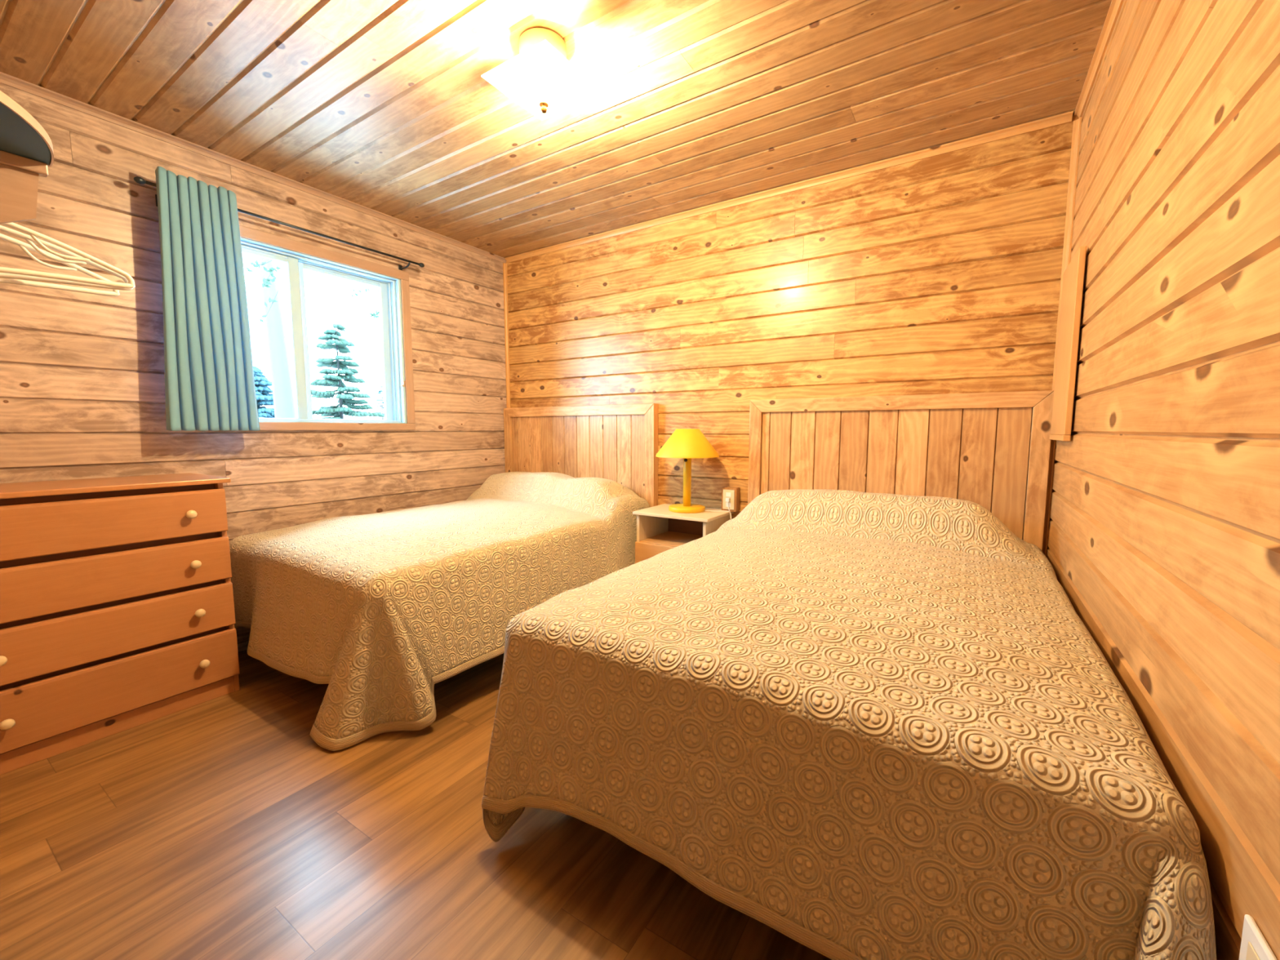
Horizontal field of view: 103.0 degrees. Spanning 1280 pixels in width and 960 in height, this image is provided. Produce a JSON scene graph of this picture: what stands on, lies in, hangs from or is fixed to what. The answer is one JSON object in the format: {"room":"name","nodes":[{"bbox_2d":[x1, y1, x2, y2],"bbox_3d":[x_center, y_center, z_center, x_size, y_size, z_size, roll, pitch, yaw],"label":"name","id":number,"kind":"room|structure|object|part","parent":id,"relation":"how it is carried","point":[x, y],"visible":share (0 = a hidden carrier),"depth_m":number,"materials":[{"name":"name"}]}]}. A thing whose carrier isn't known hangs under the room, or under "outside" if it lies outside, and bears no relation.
{"room":"cabin bedroom","nodes":[
{"label":"cabin bedroom","id":0,"kind":"room"},
{"bbox_2d":[0,83,506,652],"bbox_3d":[-1.867,-0.356,2.772,0.110,2.600,3.150,4,7,33],"label":"wall","id":1,"kind":"structure","parent":0,"point":[82,375],"depth_m":2.31,"materials":[{"name":"brown wood"}]},
{"bbox_2d":[0,71,506,262],"bbox_3d":[-1.808,-1.532,2.617,0.028,0.028,2.950,4,7,33],"label":"trim","id":2,"kind":"structure","parent":1,"relation":"attached to","point":[6,79],"depth_m":2.34,"materials":[{"name":"brown wood"}]},
{"bbox_2d":[133,176,424,270],"bbox_3d":[-1.747,-1.268,2.660,0.113,0.068,1.327,4,7,33],"label":"curtain rod","id":3,"kind":"object","parent":1,"relation":"attached to","point":[138,180],"visible":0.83,"depth_m":2.63,"materials":[{"name":"metal"}]},
{"bbox_2d":[155,166,260,431],"bbox_3d":[-1.930,-0.766,2.269,0.053,1.088,0.343,4,7,33],"label":"curtain","id":4,"kind":"object","parent":3,"relation":"hanging from","point":[209,371],"visible":1,"depth_m":2.25,"materials":[{"name":"teal fabric"}]},
{"bbox_2d":[239,225,415,430],"bbox_3d":[-1.811,-0.768,2.797,0.128,0.986,1.142,4,7,33],"label":"window","id":5,"kind":"structure","parent":1,"relation":"in","point":[393,284],"depth_m":2.91,"materials":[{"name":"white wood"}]},
{"bbox_3d":[-1.955,-0.735,2.580,0.026,0.860,0.447,4,7,33],"label":"sash","id":6,"kind":"part","parent":5,"relation":"part of","materials":[{"name":"white plastic"}]},
{"bbox_3d":[-1.728,-0.777,3.003,0.026,0.860,0.537,4,7,33],"label":"sash","id":7,"kind":"part","parent":5,"relation":"part of","materials":[{"name":"white plastic"}]},
{"bbox_2d":[0,649,831,959],"bbox_3d":[-0.886,1.053,1.234,3.542,0.100,4.900,4,7,33],"label":"floor","id":8,"kind":"structure","parent":0,"point":[219,828],"depth_m":1.33,"materials":[{"name":"laminate"}]},
{"bbox_2d":[0,472,239,774],"bbox_3d":[-2.079,0.470,1.936,0.470,0.921,0.783,4,7,33],"label":"dresser","id":9,"kind":"object","parent":8,"relation":"on","point":[117,613],"visible":1,"depth_m":1.83,"materials":[{"name":"brown wood"}]},
{"bbox_3d":[-2.034,0.573,1.614,0.036,0.033,0.033,4,7,33],"label":"knob","id":10,"kind":"part","parent":9,"relation":"part of","materials":[{"name":"beige wood"}]},
{"bbox_3d":[-2.034,0.783,1.635,0.036,0.033,0.033,4,7,33],"label":"knob","id":11,"kind":"part","parent":9,"relation":"part of","materials":[{"name":"beige wood"}]},
{"bbox_3d":[-1.921,0.153,1.802,0.021,0.176,0.741,4,7,33],"label":"drawer","id":12,"kind":"part","parent":9,"relation":"part of","materials":[{"name":"brown wood"}]},
{"bbox_3d":[-1.921,0.353,1.822,0.021,0.175,0.741,4,7,33],"label":"drawer","id":13,"kind":"part","parent":9,"relation":"part of","materials":[{"name":"brown wood"}]},
{"bbox_3d":[-1.921,0.551,1.842,0.021,0.180,0.741,4,7,33],"label":"drawer","id":14,"kind":"part","parent":9,"relation":"part of","materials":[{"name":"brown wood"}]},
{"bbox_3d":[-1.921,0.761,1.863,0.021,0.202,0.741,4,7,33],"label":"drawer","id":15,"kind":"part","parent":9,"relation":"part of","materials":[{"name":"brown wood"}]},
{"bbox_3d":[-1.762,0.134,1.996,0.036,0.033,0.033,4,7,33],"label":"knob","id":16,"kind":"part","parent":9,"relation":"part of","materials":[{"name":"beige wood"}]},
{"bbox_3d":[-1.762,0.334,2.016,0.036,0.033,0.033,4,7,33],"label":"knob","id":17,"kind":"part","parent":9,"relation":"part of","materials":[{"name":"beige wood"}]},
{"bbox_3d":[-1.762,0.531,2.036,0.036,0.033,0.033,4,7,33],"label":"knob","id":18,"kind":"part","parent":9,"relation":"part of","materials":[{"name":"beige wood"}]},
{"bbox_3d":[-1.762,0.741,2.057,0.036,0.033,0.033,4,7,33],"label":"knob","id":19,"kind":"part","parent":9,"relation":"part of","materials":[{"name":"beige wood"}]},
{"bbox_3d":[-1.905,0.449,2.257,0.408,0.900,0.018,4,7,33],"label":"panel","id":20,"kind":"part","parent":9,"relation":"part of","materials":[{"name":"brown wood"}]},
{"bbox_2d":[632,503,733,563],"bbox_3d":[0.249,0.503,3.007,0.480,0.645,0.401,4,7,33],"label":"nightstand","id":21,"kind":"object","parent":8,"relation":"on","point":[660,530],"visible":0.2,"depth_m":2.98,"materials":[{"name":"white wood"}]},
{"bbox_3d":[0.082,0.499,3.140,0.018,0.626,0.349,4,7,33],"label":"panel","id":22,"kind":"part","parent":21,"relation":"part of","materials":[{"name":"brown wood"}]},
{"bbox_3d":[0.162,0.477,2.868,0.448,0.213,0.016,4,7,33],"label":"drawer","id":23,"kind":"part","parent":21,"relation":"part of","materials":[{"name":"orange wood"}]},
{"bbox_2d":[640,531,702,546],"bbox_3d":[0.261,0.361,3.010,0.407,0.017,0.339,4,7,33],"label":"shelf","id":24,"kind":"object","parent":21,"relation":"attached to","point":[657,539],"depth_m":3.03,"materials":[{"name":"orange wood"}]},
{"bbox_3d":[0.354,0.466,3.167,0.407,0.566,0.005,4,7,33],"label":"panel","id":25,"kind":"part","parent":21,"relation":"part of","materials":[{"name":"brown wood"}]},
{"bbox_2d":[655,428,731,519],"bbox_3d":[0.281,-0.029,2.981,0.380,0.538,0.368,-3,7,-31],"label":"table lamp","id":26,"kind":"object","parent":21,"relation":"on","point":[686,444],"visible":0.98,"depth_m":2.88,"materials":[{"name":"yellow paint"}]},
{"bbox_3d":[0.276,-0.217,2.959,0.368,0.160,0.368,4,7,33],"label":"lamp shade","id":27,"kind":"part","parent":26,"relation":"part of","materials":[{"name":"yellow fabric"}]},
{"bbox_3d":[0.454,0.185,2.951,0.155,0.118,0.024,0,6,0],"label":"power cord","id":28,"kind":"part","parent":26,"relation":"part of","materials":[{"name":"white plastic"}]},
{"bbox_3d":[0.440,0.521,2.912,0.018,0.626,0.349,4,7,33],"label":"panel","id":29,"kind":"part","parent":21,"relation":"part of","materials":[{"name":"brown wood"}]},
{"bbox_2d":[229,471,649,751],"bbox_3d":[-0.976,0.425,2.799,1.390,0.821,1.942,4,7,33],"label":"bedspread","id":30,"kind":"object","parent":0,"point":[381,609],"visible":0.88,"depth_m":2.10,"materials":[{"name":"beige fabric"}]},
{"bbox_2d":[0,0,1111,257],"bbox_3d":[-0.886,-1.440,0.987,3.542,0.110,4.900,4,7,33],"label":"ceiling","id":31,"kind":"structure","parent":0,"point":[421,113],"depth_m":1.92,"materials":[{"name":"brown wood"}]},
{"bbox_2d":[519,27,566,113],"bbox_3d":[-0.325,-1.345,1.711,0.290,0.210,0.290,4,7,33],"label":"ceiling light","id":32,"kind":"object","parent":31,"relation":"attached to","point":[542,51],"visible":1,"depth_m":1.67,"materials":[{"name":"white glass"}]},
{"bbox_3d":[-0.368,-1.353,1.738,0.052,0.082,0.052,4,7,33],"label":"bulb","id":33,"kind":"part","parent":32,"relation":"part of","materials":[{"name":"white glass"}]},
{"bbox_3d":[-0.325,-1.331,1.712,0.008,0.122,0.008,4,7,33],"label":"stem","id":34,"kind":"part","parent":32,"relation":"part of","materials":[{"name":"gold metal"}]},
{"bbox_3d":[-0.281,-1.347,1.682,0.052,0.082,0.052,4,7,33],"label":"bulb","id":35,"kind":"part","parent":32,"relation":"part of","materials":[{"name":"white glass"}]},
{"bbox_2d":[506,112,1079,547],"bbox_3d":[0.413,-0.391,3.125,3.542,2.600,0.110,4,7,33],"label":"wall","id":36,"kind":"structure","parent":0,"point":[941,273],"depth_m":2.69,"materials":[{"name":"brown wood"}]},
{"bbox_2d":[502,262,511,408],"bbox_3d":[-1.020,-0.459,3.963,0.022,2.370,0.022,4,7,33],"label":"trim","id":37,"kind":"structure","parent":36,"relation":"attached to","point":[504,264],"depth_m":3.90,"materials":[{"name":"brown wood"}]},
{"bbox_2d":[503,403,657,506],"bbox_3d":[-0.467,-0.030,3.627,1.354,0.983,0.056,4,7,33],"label":"headboard","id":38,"kind":"object","parent":36,"relation":"attached to","point":[618,443],"visible":0.66,"depth_m":3.51,"materials":[{"name":"brown wood"}]},
{"bbox_3d":[-1.008,-0.064,3.973,0.068,0.982,0.056,4,7,33],"label":"rail","id":39,"kind":"part","parent":38,"relation":"part of","materials":[{"name":"brown wood"}]},
{"bbox_3d":[-0.469,-0.002,3.628,1.218,0.907,0.020,4,7,33],"label":"plank panel","id":40,"kind":"part","parent":38,"relation":"part of","materials":[{"name":"brown wood"}]},
{"bbox_3d":[-0.467,-0.486,3.582,1.350,0.068,0.056,4,7,33],"label":"rail","id":41,"kind":"part","parent":38,"relation":"part of","materials":[{"name":"brown wood"}]},
{"bbox_3d":[0.074,0.005,3.281,0.068,0.981,0.056,4,7,33],"label":"rail","id":42,"kind":"part","parent":38,"relation":"part of","materials":[{"name":"brown wood"}]},
{"bbox_2d":[721,486,739,511],"bbox_3d":[0.531,0.112,2.995,0.094,0.140,0.060,4,7,33],"label":"wall outlet","id":43,"kind":"object","parent":36,"relation":"attached to","point":[731,492],"visible":0.97,"depth_m":2.97,"materials":[{"name":"beige plastic"}]},
{"bbox_2d":[725,492,731,497],"bbox_3d":[0.516,0.085,2.968,0.032,0.026,0.002,4,7,33],"label":"receptacle","id":44,"kind":"object","parent":43,"relation":"attached to","point":[727,494],"depth_m":2.97,"materials":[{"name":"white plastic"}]},
{"bbox_3d":[0.518,0.115,2.974,0.072,0.116,0.005,4,7,33],"label":"plate","id":45,"kind":"part","parent":43,"relation":"part of","materials":[{"name":"beige plastic"}]},
{"bbox_2d":[504,111,1073,262],"bbox_3d":[0.375,-1.565,2.949,3.282,0.028,0.028,4,7,33],"label":"trim","id":46,"kind":"structure","parent":36,"relation":"attached to","point":[1065,117],"depth_m":2.56,"materials":[{"name":"brown wood"}]},
{"bbox_2d":[747,390,1053,551],"bbox_3d":[1.193,0.075,2.566,1.337,0.983,0.056,4,7,33],"label":"headboard","id":47,"kind":"object","parent":36,"relation":"attached to","point":[991,451],"visible":0.61,"depth_m":2.44,"materials":[{"name":"brown wood"}]},
{"bbox_3d":[0.659,0.042,2.907,0.068,0.981,0.056,4,7,33],"label":"rail","id":48,"kind":"part","parent":47,"relation":"part of","materials":[{"name":"brown wood"}]},
{"bbox_3d":[1.194,-0.380,2.521,1.334,0.068,0.056,4,7,33],"label":"rail","id":49,"kind":"part","parent":47,"relation":"part of","materials":[{"name":"brown wood"}]},
{"bbox_3d":[1.727,0.110,2.225,0.068,0.982,0.056,4,7,33],"label":"rail","id":50,"kind":"part","parent":47,"relation":"part of","materials":[{"name":"brown wood"}]},
{"bbox_2d":[1042,116,1081,556],"bbox_3d":[1.772,-0.282,2.178,0.024,2.370,0.024,4,7,33],"label":"trim","id":51,"kind":"structure","parent":36,"relation":"attached to","point":[1077,125],"depth_m":2.11,"materials":[{"name":"brown wood"}]},
{"bbox_2d":[1046,0,1279,959],"bbox_3d":[0.566,-0.099,0.183,0.110,2.600,4.900,4,7,33],"label":"wall","id":52,"kind":"structure","parent":0,"point":[1164,532],"depth_m":0.88,"materials":[{"name":"brown wood"}]},
{"bbox_2d":[1048,245,1086,440],"bbox_3d":[1.633,-0.490,1.945,0.029,0.674,0.362,4,7,33],"label":"wall panel","id":53,"kind":"object","parent":52,"relation":"attached to","point":[1073,275],"visible":1,"depth_m":1.86,"materials":[{"name":"brown wood"}]},
{"bbox_3d":[1.630,-0.165,1.979,0.022,0.022,0.362,4,7,33],"label":"rail","id":54,"kind":"part","parent":53,"relation":"part of","materials":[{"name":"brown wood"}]},
{"bbox_2d":[1073,0,1124,117],"bbox_3d":[0.509,-1.284,0.102,0.024,0.024,4.700,4,7,33],"label":"trim","id":55,"kind":"structure","parent":52,"relation":"attached to","point":[1115,6],"depth_m":1.72,"materials":[{"name":"brown wood"}]},
{"bbox_2d":[1239,914,1276,959],"bbox_3d":[0.707,0.584,0.584,0.009,0.122,0.080,4,7,33],"label":"wall outlet","id":56,"kind":"object","parent":52,"relation":"attached to","point":[1254,946],"visible":1,"depth_m":0.59,"materials":[{"name":"white plastic"}]},
{"bbox_2d":[1245,941,1259,959],"bbox_3d":[0.704,0.555,0.583,0.002,0.028,0.034,4,7,33],"label":"receptacle","id":57,"kind":"object","parent":56,"relation":"attached to","point":[1252,948],"depth_m":0.59,"materials":[{"name":"beige plastic"}]},
{"bbox_3d":[-1.926,-0.181,1.012,1.900,2.600,0.090,4,7,33],"label":"wall","id":58,"kind":"structure","parent":0,"visible":0},
{"bbox_2d":[0,90,53,223],"bbox_3d":[-1.805,-0.574,1.215,1.640,0.349,0.442,4,7,33],"label":"wall shelf","id":59,"kind":"object","parent":58,"relation":"attached to","point":[26,148],"visible":1,"depth_m":1.12,"materials":[{"name":"wood"}]},
{"bbox_2d":[0,233,119,296],"bbox_3d":[-1.633,-0.590,1.286,0.014,0.229,0.462,3,6,26],"label":"clothes hanger","id":60,"kind":"object","parent":59,"relation":"hanging from","point":[22,245],"visible":0.82,"depth_m":1.38,"materials":[{"name":"white plastic"}]},
{"bbox_2d":[0,225,133,290],"bbox_3d":[-1.571,-0.586,1.246,0.014,0.229,0.462,4,7,37],"label":"clothes hanger","id":61,"kind":"object","parent":59,"relation":"hanging from","point":[3,228],"visible":0.85,"depth_m":1.32,"materials":[{"name":"white plastic"}]},
{"bbox_2d":[0,222,135,288],"bbox_3d":[-1.522,-0.585,1.215,0.014,0.229,0.462,3,6,29],"label":"clothes hanger","id":62,"kind":"object","parent":59,"relation":"hanging from","point":[33,234],"visible":0.97,"depth_m":1.30,"materials":[{"name":"white plastic"}]},
{"label":"outside","id":63,"kind":"structure","parent":0,"visible":0},
{"bbox_3d":[-16.563,-0.761,16.958,39.860,0.200,55.000,4,7,33],"label":"ground","id":64,"kind":"structure","parent":63,"visible":0},
{"bbox_2d":[253,365,296,417],"bbox_3d":[-7.769,-1.199,10.119,2.035,2.126,2.100,2,6,18],"label":"spruce tree","id":65,"kind":"object","parent":64,"relation":"on","point":[264,397],"visible":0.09,"depth_m":9.95,"materials":[{"name":"green plant"}]},
{"bbox_2d":[244,256,379,417],"bbox_3d":[-4.415,-2.064,7.049,1.523,4.457,4.104,-4,7,-34],"label":"birch tree","id":66,"kind":"object","parent":64,"relation":"on","point":[282,384],"visible":0.47,"depth_m":8.21,"materials":[{"name":"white plant"}]},
{"bbox_2d":[310,323,384,419],"bbox_3d":[-4.276,-1.048,7.362,1.395,2.371,1.336,-2,6,-17],"label":"spruce tree","id":67,"kind":"object","parent":64,"relation":"on","point":[340,344],"visible":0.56,"depth_m":7.19,"materials":[{"name":"green plant"}]},
{"bbox_2d":[373,386,384,419],"bbox_3d":[-12.990,-3.216,25.735,1.270,3.051,1.026,4,7,33],"label":"spruce tree","id":68,"kind":"object","parent":64,"relation":"on","point":[379,391],"visible":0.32,"depth_m":25.67,"materials":[{"name":"green plant"}]},
{"bbox_3d":[0.681,0.669,1.839,1.270,0.545,1.730,4,7,33],"label":"bed","id":69,"kind":"object","parent":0,"visible":0},
{"bbox_2d":[481,488,1216,959],"bbox_3d":[0.612,0.526,1.749,1.423,0.808,2.002,4,7,33],"label":"bedspread","id":70,"kind":"object","parent":69,"relation":"on","point":[862,726],"visible":1,"depth_m":1.01,"materials":[{"name":"beige fabric"}]}
]}

